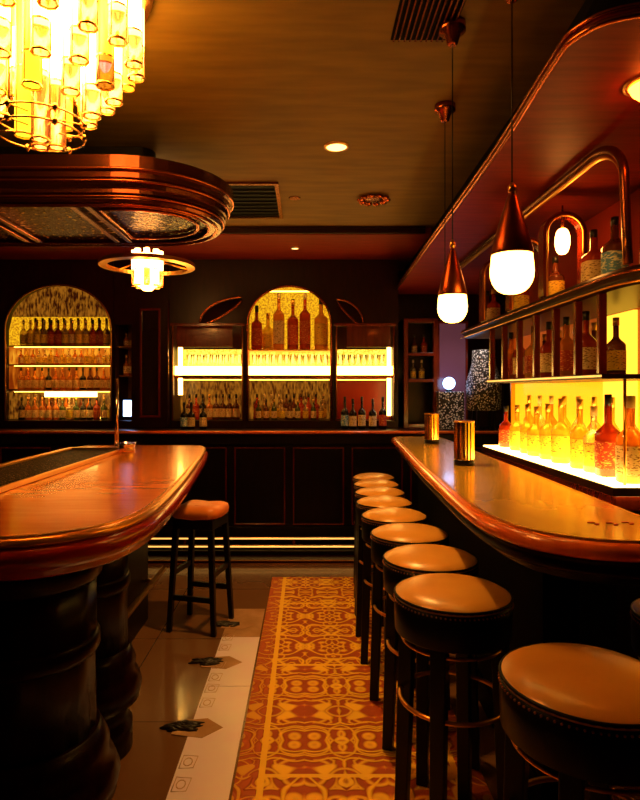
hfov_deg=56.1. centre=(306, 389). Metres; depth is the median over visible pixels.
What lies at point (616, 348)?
liquor bottle
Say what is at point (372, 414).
wine bottle
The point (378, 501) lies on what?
cushion
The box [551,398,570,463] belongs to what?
liquor bottle
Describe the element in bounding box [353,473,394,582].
bar stool
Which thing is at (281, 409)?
bottle
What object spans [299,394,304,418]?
bottle
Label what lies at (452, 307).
pendant lamp
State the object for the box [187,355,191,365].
drinking glass
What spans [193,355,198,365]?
drinking glass
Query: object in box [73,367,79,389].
bottle
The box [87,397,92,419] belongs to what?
bottle
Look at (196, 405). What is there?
bottle
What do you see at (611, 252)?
liquor bottle
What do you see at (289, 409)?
bottle
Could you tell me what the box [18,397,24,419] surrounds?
bottle
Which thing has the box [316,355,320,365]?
drinking glass
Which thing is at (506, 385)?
wall
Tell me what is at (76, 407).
bottle
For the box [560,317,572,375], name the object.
liquor bottle
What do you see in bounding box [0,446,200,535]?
countertop
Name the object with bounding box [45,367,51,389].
bottle
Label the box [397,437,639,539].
countertop
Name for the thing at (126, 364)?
bottle
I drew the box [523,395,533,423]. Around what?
liquor bottle
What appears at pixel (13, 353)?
shelf
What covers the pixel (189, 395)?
bottle
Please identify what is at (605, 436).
liquor bottle
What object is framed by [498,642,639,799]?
bar stool
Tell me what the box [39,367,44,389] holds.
bottle
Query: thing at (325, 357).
drinking glass
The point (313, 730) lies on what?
carpet runner
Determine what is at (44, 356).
bottle
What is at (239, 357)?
drinking glass
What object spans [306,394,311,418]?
bottle
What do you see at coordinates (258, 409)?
bottle
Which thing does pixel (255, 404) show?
bottle
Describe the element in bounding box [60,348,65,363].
bottle
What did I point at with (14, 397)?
shelf
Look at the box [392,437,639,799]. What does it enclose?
bar counter
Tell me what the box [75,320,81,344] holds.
bottle
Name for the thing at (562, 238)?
lantern
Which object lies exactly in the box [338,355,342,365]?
drinking glass
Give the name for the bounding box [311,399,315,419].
bottle
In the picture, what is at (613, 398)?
liquor bottle
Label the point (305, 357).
drinking glass
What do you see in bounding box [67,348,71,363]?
bottle
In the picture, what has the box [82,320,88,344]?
bottle
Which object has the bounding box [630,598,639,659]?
bar stool
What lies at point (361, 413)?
wine bottle
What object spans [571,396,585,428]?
liquor bottle
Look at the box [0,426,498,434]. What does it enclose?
countertop
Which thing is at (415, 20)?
ceiling vent
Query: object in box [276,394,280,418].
bottle
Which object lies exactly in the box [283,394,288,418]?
bottle
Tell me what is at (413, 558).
cushion
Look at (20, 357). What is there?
bottle
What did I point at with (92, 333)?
bottle
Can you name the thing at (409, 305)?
wall
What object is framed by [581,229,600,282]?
liquor bottle
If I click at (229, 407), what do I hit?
bottle
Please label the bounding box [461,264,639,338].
shelf
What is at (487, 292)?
liquor bottle
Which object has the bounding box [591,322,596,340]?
liquor bottle
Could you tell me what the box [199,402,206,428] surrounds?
wine bottle
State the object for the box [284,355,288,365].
drinking glass
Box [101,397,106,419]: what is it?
bottle
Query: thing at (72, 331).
bottle
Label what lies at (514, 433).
liquor bottle
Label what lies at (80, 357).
bottle
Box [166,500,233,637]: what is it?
stool
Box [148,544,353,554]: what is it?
trim
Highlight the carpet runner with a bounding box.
[231,577,493,799]
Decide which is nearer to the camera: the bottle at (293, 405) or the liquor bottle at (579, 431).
the liquor bottle at (579, 431)
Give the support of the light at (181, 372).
attached to the cabinet at (212, 306)
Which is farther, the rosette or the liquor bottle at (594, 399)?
the rosette
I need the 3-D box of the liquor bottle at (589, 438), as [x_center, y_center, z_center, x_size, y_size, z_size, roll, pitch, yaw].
[1.310,0.224,2.740,0.090,0.301,0.090,0,0,10]
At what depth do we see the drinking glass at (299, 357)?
5.60 m
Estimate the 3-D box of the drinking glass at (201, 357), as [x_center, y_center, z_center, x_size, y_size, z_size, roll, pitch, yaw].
[-0.984,-0.276,5.620,0.050,0.110,0.050,0,0,0]
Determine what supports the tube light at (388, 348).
attached to the cabinet at (212, 306)
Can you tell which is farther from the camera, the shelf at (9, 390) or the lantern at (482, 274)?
the shelf at (9, 390)
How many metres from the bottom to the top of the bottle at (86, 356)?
0.150 m
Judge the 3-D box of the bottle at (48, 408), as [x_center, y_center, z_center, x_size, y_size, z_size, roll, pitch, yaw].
[-2.421,0.173,5.629,0.056,0.211,0.059,0,0,5]
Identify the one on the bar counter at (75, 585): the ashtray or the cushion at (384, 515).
the ashtray
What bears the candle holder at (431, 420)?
on the bar counter at (530, 535)
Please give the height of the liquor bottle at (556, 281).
0.216 m
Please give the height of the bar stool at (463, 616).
0.790 m
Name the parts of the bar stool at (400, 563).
leg, leg, stud trim, leg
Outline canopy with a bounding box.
[0,146,233,246]
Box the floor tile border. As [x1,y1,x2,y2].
[166,637,259,799]
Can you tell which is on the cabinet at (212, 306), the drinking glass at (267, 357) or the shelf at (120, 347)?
the drinking glass at (267, 357)
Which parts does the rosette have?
plate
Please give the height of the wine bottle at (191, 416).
0.241 m
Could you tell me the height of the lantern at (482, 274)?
0.420 m
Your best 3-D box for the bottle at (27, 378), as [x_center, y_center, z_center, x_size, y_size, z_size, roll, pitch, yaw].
[-2.614,-0.107,5.622,0.056,0.211,0.059,0,0,-2]
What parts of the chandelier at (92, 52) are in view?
glass rod, glass rod, glass rod, glass rod, glass rod, glass rod, glass rod, glass rod, glass rod, glass rod, glass rod, glass rod, glass rod, glass rod, glass rod, glass rod, glass rod, ceiling plate, glass rod, glass rod, glass rod, glass rod, glass rod, glass rod, glass rod, glass rod, glass rod, glass rod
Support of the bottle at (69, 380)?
on the cabinet at (29, 289)
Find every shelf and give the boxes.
[9,317,109,344]
[9,345,109,348]
[9,349,109,363]
[9,364,109,366]
[9,367,109,388]
[9,390,109,390]
[9,391,109,418]
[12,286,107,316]
[119,346,130,349]
[181,380,241,418]
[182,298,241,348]
[183,349,241,365]
[249,349,329,352]
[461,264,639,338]
[487,374,639,382]
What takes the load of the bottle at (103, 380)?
on the cabinet at (29, 289)
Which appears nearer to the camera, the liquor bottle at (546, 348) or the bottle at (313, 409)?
the liquor bottle at (546, 348)
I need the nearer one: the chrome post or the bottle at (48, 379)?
the chrome post
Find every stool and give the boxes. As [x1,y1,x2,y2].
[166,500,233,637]
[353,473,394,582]
[354,479,398,597]
[354,486,404,615]
[355,495,412,645]
[360,507,427,680]
[369,523,449,710]
[382,544,479,786]
[393,573,513,799]
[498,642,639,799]
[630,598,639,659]
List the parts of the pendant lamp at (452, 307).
globe, cord, lamp shade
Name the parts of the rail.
rail, rail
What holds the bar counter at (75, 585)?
on the floor
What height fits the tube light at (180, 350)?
0.440 m
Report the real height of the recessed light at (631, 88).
0.049 m
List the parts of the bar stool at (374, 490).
leg, leg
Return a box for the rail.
[148,537,353,548]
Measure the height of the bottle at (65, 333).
0.241 m
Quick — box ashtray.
[118,442,135,451]
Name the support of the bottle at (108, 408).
on the cabinet at (29, 289)
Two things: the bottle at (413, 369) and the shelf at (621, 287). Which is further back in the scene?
the bottle at (413, 369)
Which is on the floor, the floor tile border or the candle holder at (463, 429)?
the floor tile border
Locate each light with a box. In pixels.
[175,366,392,379]
[178,347,182,394]
[271,291,307,291]
[324,141,348,151]
[387,347,390,415]
[487,375,601,381]
[622,76,639,101]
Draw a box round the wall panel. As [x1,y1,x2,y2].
[114,260,169,428]
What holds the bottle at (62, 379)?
on the cabinet at (29, 289)
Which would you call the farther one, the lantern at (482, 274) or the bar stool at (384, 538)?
the lantern at (482, 274)
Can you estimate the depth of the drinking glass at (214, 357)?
5.60 m
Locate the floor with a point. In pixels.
(171, 689)
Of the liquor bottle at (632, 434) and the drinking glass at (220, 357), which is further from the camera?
the drinking glass at (220, 357)
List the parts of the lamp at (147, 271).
glass rod, glass rod, glass rod, bulb, glass rod, glass rod, arm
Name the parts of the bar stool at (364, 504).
leg, leg, leg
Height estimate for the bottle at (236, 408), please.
0.241 m
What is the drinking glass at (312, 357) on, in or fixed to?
on the cabinet at (212, 306)
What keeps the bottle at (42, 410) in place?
on the cabinet at (29, 289)
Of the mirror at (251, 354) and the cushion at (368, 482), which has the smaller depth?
the cushion at (368, 482)
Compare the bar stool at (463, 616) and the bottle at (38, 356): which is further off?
the bottle at (38, 356)
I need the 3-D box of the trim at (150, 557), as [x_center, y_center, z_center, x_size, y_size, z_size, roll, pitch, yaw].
[-0.685,1.393,5.040,5.230,0.035,0.360,0,0,0]
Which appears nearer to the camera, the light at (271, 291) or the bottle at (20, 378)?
the light at (271, 291)
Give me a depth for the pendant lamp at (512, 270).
1.76 m
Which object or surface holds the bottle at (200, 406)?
on the cabinet at (212, 306)
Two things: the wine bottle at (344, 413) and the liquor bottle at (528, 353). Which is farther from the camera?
the wine bottle at (344, 413)
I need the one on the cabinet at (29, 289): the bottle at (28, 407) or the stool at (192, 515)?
the bottle at (28, 407)
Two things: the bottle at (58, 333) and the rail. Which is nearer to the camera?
the rail
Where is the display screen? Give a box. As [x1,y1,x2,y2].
[123,399,130,419]
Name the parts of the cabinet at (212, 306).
panel, cornice, half arch moulding, ribbon moulding, arch trim, ribbon moulding, half arch moulding, cornice, panel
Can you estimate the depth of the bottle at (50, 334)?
5.58 m
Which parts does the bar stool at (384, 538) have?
leg, stud trim, leg, leg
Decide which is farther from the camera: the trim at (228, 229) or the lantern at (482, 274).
the trim at (228, 229)
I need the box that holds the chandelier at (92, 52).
[0,0,152,154]
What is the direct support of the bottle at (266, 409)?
on the cabinet at (212, 306)
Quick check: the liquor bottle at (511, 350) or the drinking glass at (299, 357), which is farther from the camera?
the drinking glass at (299, 357)
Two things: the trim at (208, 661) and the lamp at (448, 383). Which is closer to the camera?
the trim at (208, 661)
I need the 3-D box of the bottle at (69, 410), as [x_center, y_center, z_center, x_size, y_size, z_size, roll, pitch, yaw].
[-2.227,0.173,5.621,0.056,0.211,0.059,0,0,-1]
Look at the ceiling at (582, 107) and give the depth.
2.30 m
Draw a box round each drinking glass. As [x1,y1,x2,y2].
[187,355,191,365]
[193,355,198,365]
[199,355,204,365]
[205,355,210,365]
[212,355,216,365]
[218,355,222,365]
[224,355,228,365]
[230,355,235,365]
[236,355,241,365]
[252,355,256,365]
[258,355,263,365]
[265,355,269,365]
[271,355,276,365]
[278,355,282,365]
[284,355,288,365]
[290,355,295,365]
[297,355,301,365]
[303,355,308,365]
[310,355,314,365]
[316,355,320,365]
[322,355,327,365]
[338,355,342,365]
[344,355,348,365]
[350,355,354,365]
[355,355,360,365]
[361,355,366,365]
[367,355,372,365]
[373,355,378,365]
[379,355,384,365]
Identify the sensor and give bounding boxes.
[289,196,300,199]
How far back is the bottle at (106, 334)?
5.59 m
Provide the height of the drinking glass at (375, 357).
0.110 m
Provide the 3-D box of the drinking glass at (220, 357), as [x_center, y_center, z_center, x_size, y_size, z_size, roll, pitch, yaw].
[-0.810,-0.276,5.620,0.050,0.110,0.050,0,0,0]
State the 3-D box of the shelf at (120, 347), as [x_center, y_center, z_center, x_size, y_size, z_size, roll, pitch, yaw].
[-1.668,-0.397,5.692,0.167,0.012,0.284,0,0,0]
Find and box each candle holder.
[424,413,438,443]
[454,420,474,465]
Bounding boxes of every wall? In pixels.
[9,265,503,425]
[438,321,467,419]
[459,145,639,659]
[504,294,509,421]
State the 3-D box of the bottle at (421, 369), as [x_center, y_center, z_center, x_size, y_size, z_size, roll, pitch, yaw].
[1.070,-0.187,5.600,0.052,0.191,0.055,0,0,0]
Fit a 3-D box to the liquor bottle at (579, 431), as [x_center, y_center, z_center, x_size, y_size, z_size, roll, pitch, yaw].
[1.310,0.209,2.880,0.090,0.331,0.090,0,0,21]
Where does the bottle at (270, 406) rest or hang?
on the cabinet at (212, 306)
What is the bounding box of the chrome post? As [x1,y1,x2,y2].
[114,379,118,446]
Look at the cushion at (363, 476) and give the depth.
4.32 m
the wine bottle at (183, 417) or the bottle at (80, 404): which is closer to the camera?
the wine bottle at (183, 417)
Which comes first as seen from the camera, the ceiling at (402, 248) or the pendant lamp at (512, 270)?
the pendant lamp at (512, 270)
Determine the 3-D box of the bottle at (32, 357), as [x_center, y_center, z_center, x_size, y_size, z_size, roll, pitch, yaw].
[-2.570,-0.315,5.629,0.045,0.150,0.048,0,0,2]
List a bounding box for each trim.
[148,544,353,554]
[148,555,353,562]
[148,560,353,563]
[160,720,204,731]
[170,634,233,791]
[171,718,222,737]
[188,657,223,665]
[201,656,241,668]
[216,620,239,626]
[220,226,425,233]
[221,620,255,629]
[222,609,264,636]
[395,2,639,289]
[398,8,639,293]
[407,0,639,269]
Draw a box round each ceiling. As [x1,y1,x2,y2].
[0,0,584,264]
[0,228,430,270]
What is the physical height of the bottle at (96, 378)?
0.211 m
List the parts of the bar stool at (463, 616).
leg, leg, stud trim, leg, leg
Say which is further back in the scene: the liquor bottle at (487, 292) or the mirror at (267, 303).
the mirror at (267, 303)
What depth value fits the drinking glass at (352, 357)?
5.60 m
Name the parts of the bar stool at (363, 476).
leg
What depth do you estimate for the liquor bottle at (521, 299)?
3.32 m
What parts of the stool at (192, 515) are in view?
leg, leg, seat frame, leg, leg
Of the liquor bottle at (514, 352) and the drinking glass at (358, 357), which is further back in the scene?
the drinking glass at (358, 357)
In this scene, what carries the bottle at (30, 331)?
on the cabinet at (29, 289)
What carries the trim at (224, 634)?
on the floor tile border
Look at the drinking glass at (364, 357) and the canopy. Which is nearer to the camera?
the canopy
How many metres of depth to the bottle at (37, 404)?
5.71 m
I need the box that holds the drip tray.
[0,447,121,492]
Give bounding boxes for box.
[436,392,463,428]
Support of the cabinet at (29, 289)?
on the bar counter at (273, 482)
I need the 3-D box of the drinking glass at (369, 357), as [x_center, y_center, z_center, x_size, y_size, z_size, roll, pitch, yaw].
[0.590,-0.276,5.620,0.050,0.110,0.050,0,0,0]
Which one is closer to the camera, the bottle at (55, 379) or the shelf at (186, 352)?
the bottle at (55, 379)
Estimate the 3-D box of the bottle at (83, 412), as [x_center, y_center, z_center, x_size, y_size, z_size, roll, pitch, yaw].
[-2.098,0.173,5.626,0.056,0.211,0.059,0,0,-2]
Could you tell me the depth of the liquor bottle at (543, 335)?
3.45 m
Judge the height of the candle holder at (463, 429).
0.219 m
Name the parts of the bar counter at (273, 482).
panel, panel moulding, panel, panel moulding, edge rail, panel moulding, panel, panel moulding, panel, panel moulding, panel, panel moulding, panel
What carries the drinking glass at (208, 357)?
on the cabinet at (212, 306)
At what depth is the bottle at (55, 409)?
5.61 m
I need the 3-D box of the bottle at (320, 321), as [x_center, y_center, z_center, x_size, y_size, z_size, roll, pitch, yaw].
[0.133,-0.628,5.670,0.129,0.501,0.129,0,0,0]
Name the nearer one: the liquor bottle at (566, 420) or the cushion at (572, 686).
the cushion at (572, 686)
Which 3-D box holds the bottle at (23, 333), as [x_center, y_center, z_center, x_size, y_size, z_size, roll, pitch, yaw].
[-2.648,-0.534,5.607,0.061,0.241,0.064,0,0,4]
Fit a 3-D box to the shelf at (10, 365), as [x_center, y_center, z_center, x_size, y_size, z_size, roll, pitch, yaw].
[-2.517,-0.232,5.692,1.486,0.012,0.284,0,0,0]
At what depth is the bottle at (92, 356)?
5.60 m
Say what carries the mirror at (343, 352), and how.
attached to the cabinet at (212, 306)
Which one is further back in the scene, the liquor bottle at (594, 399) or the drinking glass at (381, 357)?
the drinking glass at (381, 357)
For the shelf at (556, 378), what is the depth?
2.69 m
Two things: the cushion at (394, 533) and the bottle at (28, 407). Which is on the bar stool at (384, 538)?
the cushion at (394, 533)
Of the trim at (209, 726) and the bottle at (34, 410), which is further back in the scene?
the bottle at (34, 410)
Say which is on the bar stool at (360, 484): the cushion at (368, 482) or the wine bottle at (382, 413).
the cushion at (368, 482)
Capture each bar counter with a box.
[0,426,498,543]
[0,445,207,799]
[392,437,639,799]
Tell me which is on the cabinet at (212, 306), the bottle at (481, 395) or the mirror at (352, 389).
the mirror at (352, 389)
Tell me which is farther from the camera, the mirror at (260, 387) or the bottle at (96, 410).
the mirror at (260, 387)
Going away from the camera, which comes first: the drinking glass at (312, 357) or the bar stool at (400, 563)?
the bar stool at (400, 563)
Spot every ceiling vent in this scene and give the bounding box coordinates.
[227,182,282,218]
[390,0,465,41]
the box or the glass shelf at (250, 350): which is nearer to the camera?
the box
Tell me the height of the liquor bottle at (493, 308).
0.221 m
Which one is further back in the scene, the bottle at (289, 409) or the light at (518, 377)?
the bottle at (289, 409)
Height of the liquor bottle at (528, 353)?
0.281 m
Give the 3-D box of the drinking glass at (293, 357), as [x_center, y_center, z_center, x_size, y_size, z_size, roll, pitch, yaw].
[-0.130,-0.276,5.620,0.050,0.110,0.050,0,0,0]
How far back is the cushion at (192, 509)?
3.49 m
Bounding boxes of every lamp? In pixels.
[98,247,194,290]
[434,100,455,267]
[437,16,467,322]
[443,377,454,391]
[490,0,534,294]
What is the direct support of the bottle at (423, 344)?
on the cabinet at (416, 397)
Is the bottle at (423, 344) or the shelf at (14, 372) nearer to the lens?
the bottle at (423, 344)
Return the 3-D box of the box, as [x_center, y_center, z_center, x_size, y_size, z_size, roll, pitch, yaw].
[1.282,0.182,5.380,0.230,0.335,0.120,0,0,0]
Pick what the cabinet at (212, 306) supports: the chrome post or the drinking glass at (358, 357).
the drinking glass at (358, 357)
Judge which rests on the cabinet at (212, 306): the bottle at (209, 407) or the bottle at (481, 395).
the bottle at (209, 407)
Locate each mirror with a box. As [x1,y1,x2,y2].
[250,287,329,348]
[250,353,329,365]
[250,379,329,418]
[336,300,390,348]
[337,349,386,365]
[337,380,390,418]
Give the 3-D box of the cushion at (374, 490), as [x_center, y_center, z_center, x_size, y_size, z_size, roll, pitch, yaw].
[0.455,0.631,3.750,0.308,0.042,0.308,0,0,-7]
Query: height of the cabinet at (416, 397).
1.000 m
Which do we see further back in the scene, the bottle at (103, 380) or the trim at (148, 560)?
the bottle at (103, 380)
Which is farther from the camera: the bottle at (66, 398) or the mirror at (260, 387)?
the mirror at (260, 387)
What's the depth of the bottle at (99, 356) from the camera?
5.62 m
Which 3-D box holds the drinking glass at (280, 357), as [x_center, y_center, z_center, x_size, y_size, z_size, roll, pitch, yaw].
[-0.251,-0.276,5.620,0.050,0.110,0.050,0,0,0]
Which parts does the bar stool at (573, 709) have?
leg, stud trim, leg, leg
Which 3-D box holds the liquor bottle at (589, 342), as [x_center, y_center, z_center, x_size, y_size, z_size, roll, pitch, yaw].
[1.210,-0.201,2.600,0.084,0.281,0.084,0,0,0]
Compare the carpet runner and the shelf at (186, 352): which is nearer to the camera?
the carpet runner
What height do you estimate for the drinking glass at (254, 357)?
0.110 m
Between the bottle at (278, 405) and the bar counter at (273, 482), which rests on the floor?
the bar counter at (273, 482)
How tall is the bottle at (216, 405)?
0.241 m
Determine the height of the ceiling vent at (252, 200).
0.015 m
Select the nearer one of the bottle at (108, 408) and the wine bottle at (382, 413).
the wine bottle at (382, 413)
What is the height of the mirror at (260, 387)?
0.408 m
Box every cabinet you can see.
[0,260,113,428]
[170,260,397,428]
[398,318,437,428]
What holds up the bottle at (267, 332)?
on the cabinet at (212, 306)
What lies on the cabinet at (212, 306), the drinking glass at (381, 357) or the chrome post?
the drinking glass at (381, 357)
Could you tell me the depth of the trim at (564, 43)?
1.79 m
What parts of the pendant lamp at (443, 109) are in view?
cord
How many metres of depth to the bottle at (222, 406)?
5.63 m
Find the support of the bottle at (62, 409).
on the cabinet at (29, 289)
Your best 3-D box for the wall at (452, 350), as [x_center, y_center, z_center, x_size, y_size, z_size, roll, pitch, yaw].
[1.335,-0.140,5.520,0.280,0.980,0.040,0,0,0]
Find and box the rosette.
[357,194,390,205]
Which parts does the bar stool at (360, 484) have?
leg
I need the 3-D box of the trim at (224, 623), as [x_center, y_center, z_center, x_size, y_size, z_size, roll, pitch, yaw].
[-0.488,1.405,3.603,0.172,0.017,0.090,0,0,0]
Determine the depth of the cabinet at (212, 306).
5.49 m
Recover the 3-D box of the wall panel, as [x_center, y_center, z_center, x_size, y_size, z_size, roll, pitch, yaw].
[-1.501,-0.417,5.640,0.505,1.535,0.420,0,0,0]
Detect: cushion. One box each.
[173,500,228,519]
[353,473,393,480]
[355,479,397,487]
[356,486,403,496]
[357,495,411,508]
[362,507,426,523]
[371,523,448,544]
[384,544,476,573]
[395,573,510,616]
[501,642,639,730]
[632,599,639,619]
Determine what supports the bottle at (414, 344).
on the cabinet at (416, 397)
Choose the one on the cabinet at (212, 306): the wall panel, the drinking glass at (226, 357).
the drinking glass at (226, 357)
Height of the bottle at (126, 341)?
0.130 m
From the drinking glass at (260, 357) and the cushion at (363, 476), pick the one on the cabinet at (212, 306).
the drinking glass at (260, 357)
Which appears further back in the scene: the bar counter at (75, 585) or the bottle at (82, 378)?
the bottle at (82, 378)
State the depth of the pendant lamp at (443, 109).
2.60 m
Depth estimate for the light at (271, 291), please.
5.55 m
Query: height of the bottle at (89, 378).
0.211 m
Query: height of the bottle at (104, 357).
0.150 m
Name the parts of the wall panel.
panel, pane, door frame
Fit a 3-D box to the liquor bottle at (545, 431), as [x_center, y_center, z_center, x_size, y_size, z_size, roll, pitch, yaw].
[1.310,0.224,3.260,0.090,0.301,0.090,0,0,44]
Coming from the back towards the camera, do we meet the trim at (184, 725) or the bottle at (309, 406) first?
the bottle at (309, 406)
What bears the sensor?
attached to the ceiling at (231, 90)
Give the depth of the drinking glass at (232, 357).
5.60 m
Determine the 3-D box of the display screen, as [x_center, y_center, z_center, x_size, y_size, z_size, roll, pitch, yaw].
[-1.665,0.180,5.578,0.090,0.200,0.024,0,0,0]
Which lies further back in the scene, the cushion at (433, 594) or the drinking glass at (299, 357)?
the drinking glass at (299, 357)
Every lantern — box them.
[479,260,490,320]
[505,237,545,310]
[538,205,586,297]
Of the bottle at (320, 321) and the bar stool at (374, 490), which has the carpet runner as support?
the bar stool at (374, 490)
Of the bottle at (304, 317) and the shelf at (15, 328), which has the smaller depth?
the bottle at (304, 317)
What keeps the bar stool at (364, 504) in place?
on the carpet runner
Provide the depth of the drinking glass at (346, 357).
5.60 m
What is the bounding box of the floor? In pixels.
[112,564,639,799]
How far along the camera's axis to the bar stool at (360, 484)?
4.02 m
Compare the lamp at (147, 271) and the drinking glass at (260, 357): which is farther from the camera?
the drinking glass at (260, 357)
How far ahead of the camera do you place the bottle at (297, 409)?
5.59 m
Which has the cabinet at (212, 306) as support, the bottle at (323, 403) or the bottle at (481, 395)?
the bottle at (323, 403)
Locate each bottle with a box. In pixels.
[18,348,23,363]
[18,367,23,389]
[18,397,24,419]
[20,320,26,344]
[24,348,29,363]
[25,367,30,389]
[25,397,30,419]
[27,320,32,344]
[30,348,35,363]
[31,397,37,419]
[32,367,37,389]
[33,320,40,344]
[35,394,39,418]
[36,348,41,363]
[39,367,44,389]
[39,397,45,419]
[41,320,47,344]
[42,348,46,363]
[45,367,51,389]
[46,397,51,419]
[47,320,54,344]
[48,348,53,363]
[52,367,58,389]
[52,397,58,419]
[54,320,61,344]
[54,348,59,363]
[59,367,65,389]
[59,397,65,419]
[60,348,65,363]
[62,320,68,344]
[64,397,67,406]
[66,367,72,389]
[66,397,72,419]
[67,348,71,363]
[69,320,74,344]
[72,348,77,363]
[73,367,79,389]
[73,397,78,419]
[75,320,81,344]
[78,348,83,363]
[78,397,81,418]
[80,367,85,389]
[80,397,86,419]
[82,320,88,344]
[84,348,89,363]
[87,367,92,389]
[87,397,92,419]
[89,320,95,344]
[90,348,95,363]
[93,397,99,419]
[94,367,99,389]
[96,320,102,344]
[97,348,101,363]
[100,367,106,389]
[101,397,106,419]
[102,348,107,363]
[103,320,109,344]
[107,397,109,419]
[123,355,128,374]
[124,333,128,345]
[180,402,187,428]
[186,394,192,413]
[187,402,194,428]
[193,394,199,419]
[199,394,205,414]
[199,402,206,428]
[206,394,212,419]
[213,394,218,419]
[220,394,225,419]
[226,394,232,419]
[233,394,239,419]
[251,305,261,348]
[254,394,259,418]
[255,399,260,419]
[261,394,267,418]
[262,313,272,348]
[263,399,268,419]
[268,394,272,418]
[271,399,276,419]
[273,290,283,348]
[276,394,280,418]
[279,399,284,419]
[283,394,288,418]
[287,299,298,348]
[287,399,292,419]
[291,394,296,418]
[295,399,300,419]
[299,290,310,348]
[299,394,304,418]
[303,399,307,419]
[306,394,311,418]
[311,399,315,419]
[314,299,327,348]
[314,394,318,418]
[318,399,323,419]
[322,394,326,418]
[341,396,348,428]
[349,399,356,428]
[358,396,365,428]
[369,399,376,428]
[379,396,386,428]
[410,360,415,378]
[411,334,416,352]
[419,360,424,378]
[421,334,426,352]
[466,349,501,429]
[481,291,489,322]
[487,289,499,319]
[499,406,510,446]
[508,332,514,378]
[509,405,522,450]
[513,290,528,309]
[513,347,524,378]
[520,404,532,453]
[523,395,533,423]
[524,326,540,377]
[527,406,541,456]
[538,395,544,425]
[539,403,552,459]
[540,321,551,376]
[542,334,545,344]
[546,256,564,296]
[549,396,556,425]
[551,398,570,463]
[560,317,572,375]
[562,396,570,427]
[570,399,588,468]
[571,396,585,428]
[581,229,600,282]
[583,311,596,374]
[583,406,597,472]
[587,397,600,430]
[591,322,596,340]
[594,394,619,476]
[601,216,628,274]
[607,317,625,373]
[612,397,620,431]
[615,396,639,483]
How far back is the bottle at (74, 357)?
5.61 m
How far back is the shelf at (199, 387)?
5.84 m
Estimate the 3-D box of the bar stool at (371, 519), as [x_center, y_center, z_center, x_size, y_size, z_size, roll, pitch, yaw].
[0.444,1.005,3.060,0.337,0.790,0.337,0,0,7]
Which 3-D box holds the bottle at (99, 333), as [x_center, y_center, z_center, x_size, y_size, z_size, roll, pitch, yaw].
[-1.935,-0.534,5.609,0.064,0.241,0.064,0,0,-1]
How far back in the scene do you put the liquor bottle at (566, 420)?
3.32 m
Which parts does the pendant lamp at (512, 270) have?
cord, lamp shade, globe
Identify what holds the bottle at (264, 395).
on the cabinet at (212, 306)
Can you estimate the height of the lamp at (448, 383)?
0.130 m
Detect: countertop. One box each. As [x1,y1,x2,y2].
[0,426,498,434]
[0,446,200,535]
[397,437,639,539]
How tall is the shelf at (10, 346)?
0.012 m
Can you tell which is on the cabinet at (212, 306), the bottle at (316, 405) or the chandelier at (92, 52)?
the bottle at (316, 405)
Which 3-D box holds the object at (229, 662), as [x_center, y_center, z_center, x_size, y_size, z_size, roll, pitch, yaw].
[-0.438,1.408,3.098,0.205,0.004,0.145,0,0,0]
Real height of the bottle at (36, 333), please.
0.241 m
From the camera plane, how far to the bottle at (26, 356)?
5.61 m
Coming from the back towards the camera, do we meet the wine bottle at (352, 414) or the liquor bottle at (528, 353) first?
the wine bottle at (352, 414)
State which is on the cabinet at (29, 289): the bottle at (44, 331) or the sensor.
the bottle at (44, 331)
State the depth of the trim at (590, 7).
1.90 m
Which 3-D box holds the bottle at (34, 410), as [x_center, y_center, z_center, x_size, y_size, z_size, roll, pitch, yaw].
[-2.550,0.173,5.621,0.056,0.211,0.059,0,0,-3]
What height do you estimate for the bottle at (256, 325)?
0.421 m
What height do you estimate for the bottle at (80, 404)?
0.241 m
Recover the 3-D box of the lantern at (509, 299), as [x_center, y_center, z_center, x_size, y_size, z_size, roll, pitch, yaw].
[1.175,-0.638,3.216,0.200,0.420,0.067,0,0,0]
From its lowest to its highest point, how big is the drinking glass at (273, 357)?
0.110 m
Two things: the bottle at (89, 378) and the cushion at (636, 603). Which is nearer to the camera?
the cushion at (636, 603)
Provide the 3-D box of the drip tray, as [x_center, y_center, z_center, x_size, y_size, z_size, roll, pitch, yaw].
[-1.274,0.358,2.690,0.353,0.022,1.920,0,0,0]
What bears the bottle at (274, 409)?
on the cabinet at (212, 306)
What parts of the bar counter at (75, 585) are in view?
lip moulding, moulding, foot rail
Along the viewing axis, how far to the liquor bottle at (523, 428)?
3.54 m
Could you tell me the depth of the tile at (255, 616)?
3.65 m
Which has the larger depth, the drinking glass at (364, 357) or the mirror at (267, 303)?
the mirror at (267, 303)
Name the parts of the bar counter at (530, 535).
lip moulding, moulding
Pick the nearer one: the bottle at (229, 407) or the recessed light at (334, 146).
the recessed light at (334, 146)
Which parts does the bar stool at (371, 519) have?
leg, leg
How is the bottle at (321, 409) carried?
on the cabinet at (212, 306)
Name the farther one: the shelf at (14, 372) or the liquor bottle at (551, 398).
the shelf at (14, 372)

